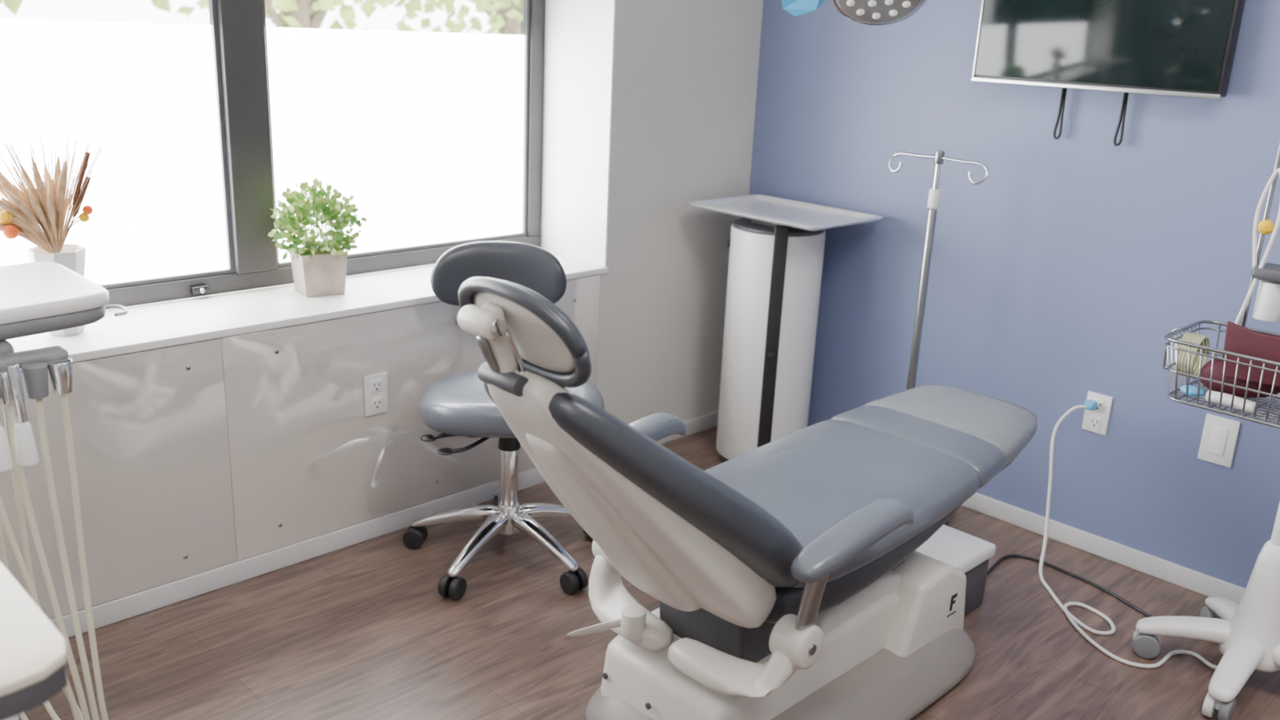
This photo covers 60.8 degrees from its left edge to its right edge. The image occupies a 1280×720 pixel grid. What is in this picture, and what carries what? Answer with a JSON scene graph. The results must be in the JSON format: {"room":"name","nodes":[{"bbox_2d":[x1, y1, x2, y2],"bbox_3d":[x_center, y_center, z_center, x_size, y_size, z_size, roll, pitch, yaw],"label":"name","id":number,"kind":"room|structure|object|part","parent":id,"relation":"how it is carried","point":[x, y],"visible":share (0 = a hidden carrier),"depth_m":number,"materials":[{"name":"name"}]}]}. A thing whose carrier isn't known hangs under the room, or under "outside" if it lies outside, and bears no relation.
{"room":"dental clinic","nodes":[
{"label":"dental clinic","id":0,"kind":"room"},
{"bbox_2d":[50,0,763,619],"bbox_3d":[-1.337,-0.701,2.824,4.600,2.750,0.420,-14,24,-43],"label":"wall","id":1,"kind":"structure","parent":0,"point":[685,72],"depth_m":4.07,"materials":[{"name":"white paint"}]},
{"bbox_2d":[0,337,236,619],"bbox_3d":[-1.654,0.385,2.567,1.415,0.668,0.007,-14,24,-43],"label":"sheet","id":2,"kind":"object","parent":1,"relation":"attached to","point":[149,432],"visible":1,"depth_m":2.87,"materials":[{"name":"plastic"}]},
{"bbox_2d":[199,288,204,293],"bbox_3d":[-1.296,-0.205,3.228,0.016,0.016,0.016,-14,24,-43],"label":"window","id":3,"kind":"structure","parent":1,"relation":"in","point":[202,291],"depth_m":3.22,"materials":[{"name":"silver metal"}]},
{"bbox_2d":[6,251,608,371],"bbox_3d":[-1.291,-0.107,3.030,2.935,0.022,0.372,-14,24,-43],"label":"windowsill","id":4,"kind":"structure","parent":1,"relation":"attached to","point":[175,322],"depth_m":3.11,"materials":[{"name":"white"}]},
{"bbox_2d":[0,135,102,336],"bbox_3d":[-1.534,-0.302,2.739,0.376,0.502,0.156,-14,24,-43],"label":"vase","id":5,"kind":"object","parent":4,"relation":"on","point":[46,206],"visible":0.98,"depth_m":2.73,"materials":[{"name":"ceramic"}]},
{"bbox_3d":[-1.512,-0.292,2.722,0.114,0.077,0.052,-14,24,-43],"label":"orange bloom stem","id":6,"kind":"part","parent":5,"relation":"part of","materials":[{"name":"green plant"}]},
{"bbox_3d":[-1.451,-0.328,2.787,0.077,0.112,0.033,-14,24,-43],"label":"orange bloom stem","id":7,"kind":"part","parent":5,"relation":"part of","materials":[{"name":"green plant"}]},
{"bbox_2d":[267,177,367,297],"bbox_3d":[-0.986,-0.383,3.327,0.284,0.357,0.282,-14,24,-43],"label":"potted plant","id":8,"kind":"object","parent":4,"relation":"on","point":[319,268],"visible":1,"depth_m":3.29,"materials":[{"name":"green plant"}]},
{"bbox_3d":[-0.989,-0.274,3.358,0.140,0.130,0.140,-8,20,-31],"label":"pot","id":9,"kind":"part","parent":8,"relation":"part of","materials":[{"name":"white ceramic"}]},
{"bbox_2d":[99,0,530,289],"bbox_3d":[-1.404,-0.923,2.932,2.810,1.475,0.023,-14,24,-43],"label":"gasket","id":10,"kind":"object","parent":1,"relation":"attached to","point":[213,13],"visible":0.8,"depth_m":3.30,"materials":[{"name":"grey plastic"}]},
{"bbox_2d":[105,0,545,309],"bbox_3d":[-1.401,-0.925,2.929,2.929,1.590,0.060,-14,24,-43],"label":"frame","id":11,"kind":"object","parent":1,"relation":"attached to","point":[241,23],"visible":0.74,"depth_m":3.27,"materials":[{"name":"grey metal"}]},
{"bbox_2d":[190,284,209,294],"bbox_3d":[-1.307,-0.208,3.239,0.050,0.023,0.020,-14,24,-43],"label":"latch","id":12,"kind":"object","parent":11,"relation":"attached to","point":[194,290],"visible":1,"depth_m":3.23,"materials":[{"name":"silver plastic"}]},
{"bbox_2d":[48,410,718,637],"bbox_3d":[-1.245,0.632,3.075,4.600,0.065,0.012,-14,24,-43],"label":"baseboard","id":13,"kind":"structure","parent":1,"relation":"attached to","point":[114,611],"depth_m":3.26,"materials":[{"name":"paint"}]},
{"bbox_2d":[220,275,599,560],"bbox_3d":[-0.653,0.137,3.514,1.384,0.668,0.007,-14,24,-43],"label":"sheet","id":14,"kind":"object","parent":1,"relation":"attached to","point":[306,457],"visible":0.76,"depth_m":3.28,"materials":[{"name":"plastic"}]},
{"bbox_2d":[363,371,387,416],"bbox_3d":[-0.805,0.105,3.330,0.080,0.130,0.010,-14,24,-43],"label":"wall outlet","id":15,"kind":"object","parent":14,"relation":"attached to","point":[375,385],"visible":1,"depth_m":3.33,"materials":[{"name":"white plastic"}]},
{"bbox_2d":[183,298,576,558],"bbox_3d":[-1.120,0.256,3.066,2.511,0.551,0.004,-14,24,-43],"label":"screws","id":16,"kind":"object","parent":14,"relation":"attached to","point":[188,367],"visible":0.88,"depth_m":3.07,"materials":[{"name":"metal"}]},
{"bbox_2d":[541,0,615,266],"bbox_3d":[-0.213,-1.136,3.787,0.006,1.590,0.358,-14,24,-43],"label":"jamb","id":17,"kind":"structure","parent":1,"relation":"in","point":[579,37],"depth_m":3.88,"materials":[{"name":"white paint"}]},
{"bbox_3d":[-1.406,-0.923,2.939,2.815,1.480,0.004,-14,24,-43],"label":"glass","id":18,"kind":"object","parent":1,"relation":"attached to","visible":0},
{"bbox_2d":[0,18,228,284],"bbox_3d":[-1.827,-0.467,2.660,1.655,0.718,0.002,-14,24,-43],"label":"film","id":19,"kind":"object","parent":18,"relation":"attached to","point":[144,93],"visible":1,"depth_m":3.03,"materials":[{"name":"white plastic"}]},
{"bbox_2d":[266,26,524,262],"bbox_3d":[-0.775,-0.728,3.657,0.990,0.718,0.002,-14,24,-43],"label":"film","id":20,"kind":"object","parent":18,"relation":"attached to","point":[424,130],"visible":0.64,"depth_m":3.64,"materials":[{"name":"white plastic"}]},
{"bbox_2d":[18,426,1279,719],"bbox_3d":[0.116,1.157,1.863,4.720,0.100,4.600,-14,24,-43],"label":"floor","id":21,"kind":"structure","parent":0,"point":[365,630],"depth_m":2.92,"materials":[{"name":"wood"}]},
{"bbox_2d":[0,561,67,719],"bbox_3d":[-1.160,0.744,1.396,0.710,0.852,0.650,-14,24,-43],"label":"countertop","id":22,"kind":"structure","parent":21,"relation":"on","point":[33,659],"depth_m":1.30,"materials":[{"name":"laminate"}]},
{"bbox_2d":[0,262,128,719],"bbox_3d":[-1.377,0.363,2.319,0.597,1.013,0.563,-14,24,-43],"label":"dental delivery unit","id":23,"kind":"object","parent":21,"relation":"on","point":[36,298],"visible":0.85,"depth_m":2.20,"materials":[{"name":"grey plastic"}]},
{"bbox_2d":[0,262,128,341],"bbox_3d":[-1.391,-0.103,2.225,0.571,0.069,0.442,-14,24,-43],"label":"tray","id":24,"kind":"object","parent":23,"relation":"on","point":[36,298],"depth_m":2.24,"materials":[{"name":"grey plastic"}]},
{"bbox_2d":[402,240,604,599],"bbox_3d":[-0.372,0.161,3.238,0.644,0.946,0.620,-14,24,-43],"label":"stool","id":25,"kind":"object","parent":21,"relation":"on","point":[459,404],"visible":0.75,"depth_m":3.27,"materials":[{"name":"grey leather"}]},
{"bbox_3d":[-0.515,0.215,3.168,0.179,0.022,0.026,-5,19,-22],"label":"lever","id":26,"kind":"part","parent":25,"relation":"part of","materials":[{"name":"black plastic"}]},
{"bbox_3d":[-0.569,0.485,3.379,0.286,0.097,0.053,5,17,8],"label":"leg","id":27,"kind":"part","parent":25,"relation":"part of","materials":[{"name":"silver metal"}]},
{"bbox_3d":[-0.477,0.241,3.160,0.161,0.042,0.036,-10,21,-36],"label":"lever","id":28,"kind":"part","parent":25,"relation":"part of","materials":[{"name":"black plastic"}]},
{"bbox_3d":[-0.474,0.541,3.212,0.053,0.097,0.286,10,19,22],"label":"leg","id":29,"kind":"part","parent":25,"relation":"part of","materials":[{"name":"silver metal"}]},
{"bbox_3d":[-0.437,0.450,3.512,0.053,0.097,0.286,-1,18,-12],"label":"leg","id":30,"kind":"part","parent":25,"relation":"part of","materials":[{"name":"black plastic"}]},
{"bbox_3d":[-0.428,-0.258,3.321,0.408,0.202,0.121,1,17,-7],"label":"backrest","id":31,"kind":"part","parent":25,"relation":"part of","materials":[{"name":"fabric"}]},
{"bbox_3d":[-0.378,0.132,3.244,0.546,0.111,0.407,1,17,-6],"label":"seat","id":32,"kind":"part","parent":25,"relation":"part of","materials":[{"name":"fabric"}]},
{"bbox_3d":[-0.283,0.538,3.251,0.286,0.097,0.053,17,22,39],"label":"leg","id":33,"kind":"part","parent":25,"relation":"part of","materials":[{"name":"silver metal"}]},
{"bbox_3d":[-0.258,0.483,3.432,0.286,0.097,0.053,-6,19,-26],"label":"leg","id":34,"kind":"part","parent":25,"relation":"part of","materials":[{"name":"silver metal"}]},
{"bbox_2d":[717,451,728,462],"bbox_3d":[0.467,0.366,4.248,0.328,0.030,0.328,-14,24,-43],"label":"ring","id":35,"kind":"object","parent":21,"relation":"on","point":[722,459],"visible":0.15,"depth_m":4.19,"materials":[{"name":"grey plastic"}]},
{"bbox_3d":[0.486,-0.049,4.120,0.302,0.900,0.302,-14,24,-43],"label":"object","id":36,"kind":"object","parent":35,"relation":"on","visible":0},
{"bbox_2d":[715,222,774,459],"bbox_3d":[0.396,-0.072,4.122,0.161,0.875,0.342,4,17,5],"label":"door","id":37,"kind":"structure","parent":36,"relation":"attached to","point":[751,254],"depth_m":3.99,"materials":[{"name":"white plastic"}]},
{"bbox_2d":[726,236,730,247],"bbox_3d":[0.330,-0.434,4.012,0.020,0.035,0.020,-14,24,-43],"label":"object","id":38,"kind":"structure","parent":37,"relation":"attached to","point":[728,243],"depth_m":4.00,"materials":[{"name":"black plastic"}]},
{"bbox_2d":[757,225,788,447],"bbox_3d":[0.477,-0.021,3.959,0.048,0.940,0.032,3,17,3],"label":"panel","id":39,"kind":"object","parent":36,"relation":"attached to","point":[781,232],"visible":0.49,"depth_m":3.92,"materials":[{"name":"black plastic"}]},
{"bbox_2d":[768,352,774,359],"bbox_3d":[0.475,-0.015,3.940,0.024,0.024,0.025,3,17,3],"label":"knob","id":40,"kind":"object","parent":39,"relation":"attached to","point":[771,355],"depth_m":3.93,"materials":[{"name":"black plastic"}]},
{"bbox_2d":[733,217,824,236],"bbox_3d":[0.506,-0.490,3.983,0.328,0.013,0.328,-14,24,-43],"label":"ring","id":41,"kind":"object","parent":36,"relation":"on","point":[744,224],"visible":0.58,"depth_m":3.88,"materials":[{"name":"grey plastic"}]},
{"bbox_2d":[688,194,883,231],"bbox_3d":[0.521,-0.534,3.930,0.415,0.021,0.590,-14,24,-43],"label":"tray","id":42,"kind":"object","parent":41,"relation":"on","point":[787,212],"visible":1,"depth_m":3.94,"materials":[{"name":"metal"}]},
{"bbox_2d":[770,230,826,441],"bbox_3d":[0.578,-0.061,4.114,0.161,0.875,0.342,3,17,1],"label":"door","id":43,"kind":"structure","parent":36,"relation":"attached to","point":[805,254],"depth_m":3.96,"materials":[{"name":"white plastic"}]},
{"bbox_2d":[457,276,1037,719],"bbox_3d":[0.368,0.269,2.606,1.855,1.177,0.746,-14,24,-43],"label":"dental chair","id":44,"kind":"object","parent":21,"relation":"on","point":[788,580],"visible":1,"depth_m":2.43,"materials":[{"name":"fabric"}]},
{"bbox_3d":[-0.270,-0.064,1.857,0.048,0.048,0.086,-14,24,-43],"label":"headrest knob","id":45,"kind":"part","parent":44,"relation":"part of","materials":[{"name":"beige plastic"}]},
{"bbox_3d":[-0.260,-0.007,1.892,0.027,0.082,0.049,18,23,40],"label":"headrest slot plate","id":46,"kind":"part","parent":44,"relation":"part of","materials":[{"name":"metal"}]},
{"bbox_3d":[-0.194,0.033,1.924,0.114,0.192,0.022,-7,20,-29],"label":"headrest rail","id":47,"kind":"part","parent":44,"relation":"part of","materials":[{"name":"silver metal"}]},
{"bbox_3d":[-0.088,0.600,2.473,0.129,0.073,0.117,-14,24,-43],"label":"release lever","id":48,"kind":"part","parent":44,"relation":"part of","materials":[{"name":"beige plastic"}]},
{"bbox_3d":[-0.030,0.549,2.536,0.117,0.147,0.314,-6,19,-25],"label":"yoke arm","id":49,"kind":"part","parent":44,"relation":"part of","materials":[{"name":"beige plastic"}]},
{"bbox_2d":[484,382,803,587],"bbox_3d":[-0.009,0.234,2.203,0.620,0.528,0.564,-14,24,-43],"label":"backrest cushion","id":50,"kind":"object","parent":44,"relation":"on","point":[661,520],"depth_m":2.02,"materials":[{"name":"fabric"}]},
{"bbox_3d":[-0.026,0.197,2.667,0.374,0.082,0.080,-14,24,-43],"label":"armrest","id":51,"kind":"part","parent":44,"relation":"part of","materials":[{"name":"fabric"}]},
{"bbox_3d":[0.197,0.627,2.316,0.314,0.147,0.117,11,19,24],"label":"yoke arm","id":52,"kind":"part","parent":44,"relation":"part of","materials":[{"name":"beige plastic"}]},
{"bbox_3d":[0.367,0.532,2.699,0.669,0.220,0.260,-14,24,-43],"label":"lift arm","id":53,"kind":"part","parent":44,"relation":"part of","materials":[{"name":"grey plastic"}]},
{"bbox_3d":[0.348,0.485,2.202,0.051,0.196,0.087,-1,18,-11],"label":"arm post","id":54,"kind":"part","parent":44,"relation":"part of","materials":[{"name":"metal"}]},
{"bbox_2d":[704,419,980,587],"bbox_3d":[0.433,0.334,2.697,0.757,0.140,0.530,-14,24,-43],"label":"seat cushion","id":55,"kind":"object","parent":44,"relation":"on","point":[813,477],"depth_m":2.69,"materials":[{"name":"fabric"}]},
{"bbox_3d":[0.439,0.357,2.218,0.374,0.082,0.080,-14,24,-42],"label":"armrest","id":56,"kind":"part","parent":44,"relation":"part of","materials":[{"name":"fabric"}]},
{"bbox_2d":[830,385,1035,488],"bbox_3d":[0.857,0.199,3.088,0.466,0.132,0.492,-14,24,-43],"label":"cushion","id":57,"kind":"object","parent":44,"relation":"on","point":[984,433],"depth_m":3.01,"materials":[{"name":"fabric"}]},
{"bbox_2d":[888,150,988,526],"bbox_3d":[0.914,-0.054,3.599,0.459,1.255,0.462,-14,24,-43],"label":"pole","id":58,"kind":"object","parent":21,"relation":"on","point":[934,197],"visible":0.35,"depth_m":3.51,"materials":[{"name":"metal"}]},
{"bbox_2d":[915,524,995,615],"bbox_3d":[0.829,0.616,3.207,0.270,0.200,0.310,-14,24,-43],"label":"cover","id":59,"kind":"object","parent":21,"relation":"on","point":[969,553],"visible":0.31,"depth_m":3.14,"materials":[{"name":"grey plastic"}]},
{"bbox_3d":[0.832,0.540,3.184,0.270,0.040,0.310,-14,24,-43],"label":"lid","id":60,"kind":"part","parent":59,"relation":"part of","materials":[{"name":"white plastic"}]},
{"bbox_2d":[986,400,1217,669],"bbox_3d":[1.430,0.495,3.166,0.586,0.515,0.770,-14,24,-43],"label":"power cord","id":61,"kind":"object","parent":21,"relation":"on","point":[1091,405],"visible":0.87,"depth_m":3.27,"materials":[{"name":"white plastic"}]},
{"bbox_3d":[1.302,0.676,3.333,0.581,0.057,0.337,8,18,17],"label":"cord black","id":62,"kind":"part","parent":61,"relation":"part of","materials":[{"name":"plastic"}]},
{"bbox_2d":[1132,140,1279,719],"bbox_3d":[1.606,0.171,2.710,0.536,1.412,0.640,-14,24,-43],"label":"cart","id":63,"kind":"object","parent":21,"relation":"on","point":[1246,633],"visible":1,"depth_m":2.74,"materials":[{"name":"white plastic"}]},
{"bbox_3d":[1.478,0.721,2.938,0.252,0.084,0.080,11,19,26],"label":"leg","id":64,"kind":"part","parent":63,"relation":"part of","materials":[{"name":"white plastic"}]},
{"bbox_3d":[1.445,0.845,2.712,0.024,0.050,0.024,-14,24,-43],"label":"caster stem","id":65,"kind":"part","parent":63,"relation":"part of","materials":[{"name":"white plastic"}]},
{"bbox_2d":[1162,320,1279,428],"bbox_3d":[1.558,0.042,2.723,0.310,0.164,0.495,-14,24,-43],"label":"wire basket","id":66,"kind":"object","parent":63,"relation":"on","point":[1246,370],"depth_m":2.70,"materials":[{"name":"metal"}]},
{"bbox_3d":[1.638,0.703,3.023,0.080,0.084,0.252,4,17,5],"label":"leg","id":67,"kind":"part","parent":63,"relation":"part of","materials":[{"name":"white plastic"}]},
{"bbox_3d":[1.508,0.777,2.763,0.252,0.084,0.080,-14,24,-42],"label":"leg","id":68,"kind":"part","parent":63,"relation":"part of","materials":[{"name":"white plastic"}]},
{"bbox_3d":[1.534,-0.221,2.724,0.012,0.655,0.012,-14,24,-43],"label":"rod","id":69,"kind":"part","parent":63,"relation":"part of","materials":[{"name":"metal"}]},
{"bbox_3d":[1.527,-0.324,2.660,0.036,0.036,0.036,-14,24,-43],"label":"yellow knob","id":70,"kind":"part","parent":63,"relation":"part of","materials":[{"name":"yellow plastic"}]},
{"bbox_2d":[1252,280,1279,321],"bbox_3d":[1.554,-0.147,2.692,0.060,0.095,0.060,-14,24,-43],"label":"cup","id":71,"kind":"object","parent":63,"relation":"on","point":[1267,304],"depth_m":2.67,"materials":[{"name":"white plastic"}]},
{"bbox_3d":[1.697,0.793,2.741,0.080,0.084,0.252,-8,20,-30],"label":"leg","id":72,"kind":"part","parent":63,"relation":"part of","materials":[{"name":"white plastic"}]},
{"bbox_2d":[751,218,793,228],"bbox_3d":[0.508,-0.515,3.975,0.120,0.047,0.160,-14,24,-43],"label":"bracket","id":73,"kind":"object","parent":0,"point":[756,221],"depth_m":3.95,"materials":[{"name":"silver metal"}]},
{"bbox_2d":[749,0,1279,588],"bbox_3d":[1.823,-0.609,2.997,0.120,2.750,4.600,-14,24,-43],"label":"wall","id":74,"kind":"structure","parent":0,"point":[1058,277],"depth_m":3.54,"materials":[{"name":"blue paint"}]},
{"bbox_2d":[1081,391,1112,435],"bbox_3d":[1.461,0.171,3.487,0.010,0.130,0.080,-14,24,-43],"label":"wall outlet","id":75,"kind":"object","parent":74,"relation":"attached to","point":[1096,420],"visible":0.91,"depth_m":3.48,"materials":[{"name":"white plastic"}]},
{"bbox_2d":[961,492,1245,604],"bbox_3d":[1.861,0.733,3.211,0.012,0.065,4.188,-14,24,-43],"label":"baseboard","id":76,"kind":"structure","parent":74,"relation":"attached to","point":[1205,584],"depth_m":3.53,"materials":[{"name":"paint"}]},
{"bbox_2d":[971,0,1245,146],"bbox_3d":[1.365,-0.956,3.240,0.083,0.612,0.757,-14,24,-43],"label":"tv","id":77,"kind":"object","parent":74,"relation":"attached to","point":[1180,48],"visible":1,"depth_m":3.19,"materials":[{"name":"black plastic"}]},
{"bbox_2d":[1197,413,1240,467],"bbox_3d":[1.717,0.239,3.236,0.008,0.145,0.095,-14,24,-43],"label":"light switch","id":78,"kind":"object","parent":74,"relation":"attached to","point":[1220,434],"visible":1,"depth_m":3.23,"materials":[{"name":"white plastic"}]},
{"bbox_3d":[0.241,-1.562,1.020,4.720,0.100,4.600,-14,24,-43],"label":"ceiling","id":79,"kind":"structure","parent":0,"visible":0},
{"bbox_2d":[782,0,927,25],"bbox_3d":[0.506,-1.273,2.212,0.233,1.134,0.284,-14,24,-43],"label":"light","id":80,"kind":"object","parent":79,"relation":"hanging from","point":[869,12],"visible":1,"depth_m":2.37,"materials":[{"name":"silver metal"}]},
{"label":"outside","id":81,"kind":"structure","parent":0,"visible":0},
{"bbox_2d":[105,263,435,310],"bbox_3d":[-12.400,-2.360,13.046,34.000,0.100,29.550,-14,24,-43],"label":"ground","id":82,"kind":"structure","parent":81,"point":[433,264],"depth_m":8.35,"materials":[{"name":"grey"}]},
{"bbox_2d":[0,0,23,15],"bbox_3d":[-5.283,-2.816,8.064,3.745,4.362,2.897,-14,24,-43],"label":"tree","id":83,"kind":"object","parent":82,"relation":"on","point":[13,6],"visible":1,"depth_m":8.50,"materials":[{"name":"green plant"}]},
{"bbox_2d":[150,0,439,31],"bbox_3d":[-3.551,-3.728,10.976,4.277,4.531,3.236,-14,24,-43],"label":"tree","id":84,"kind":"object","parent":82,"relation":"on","point":[307,14],"visible":0.48,"depth_m":11.02,"materials":[{"name":"green plant"}]},
{"bbox_2d":[352,0,523,35],"bbox_3d":[-1.868,-5.092,15.196,5.007,4.788,3.986,-14,24,-43],"label":"tree","id":85,"kind":"object","parent":82,"relation":"on","point":[506,17],"visible":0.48,"depth_m":14.86,"materials":[{"name":"green plant"}]},
{"bbox_2d":[474,0,519,12],"bbox_3d":[-0.828,-3.658,11.623,3.430,4.254,2.800,-14,24,-43],"label":"tree","id":86,"kind":"object","parent":82,"relation":"on","point":[480,5],"visible":0.02,"depth_m":11.32,"materials":[{"name":"green plant"}]}
]}

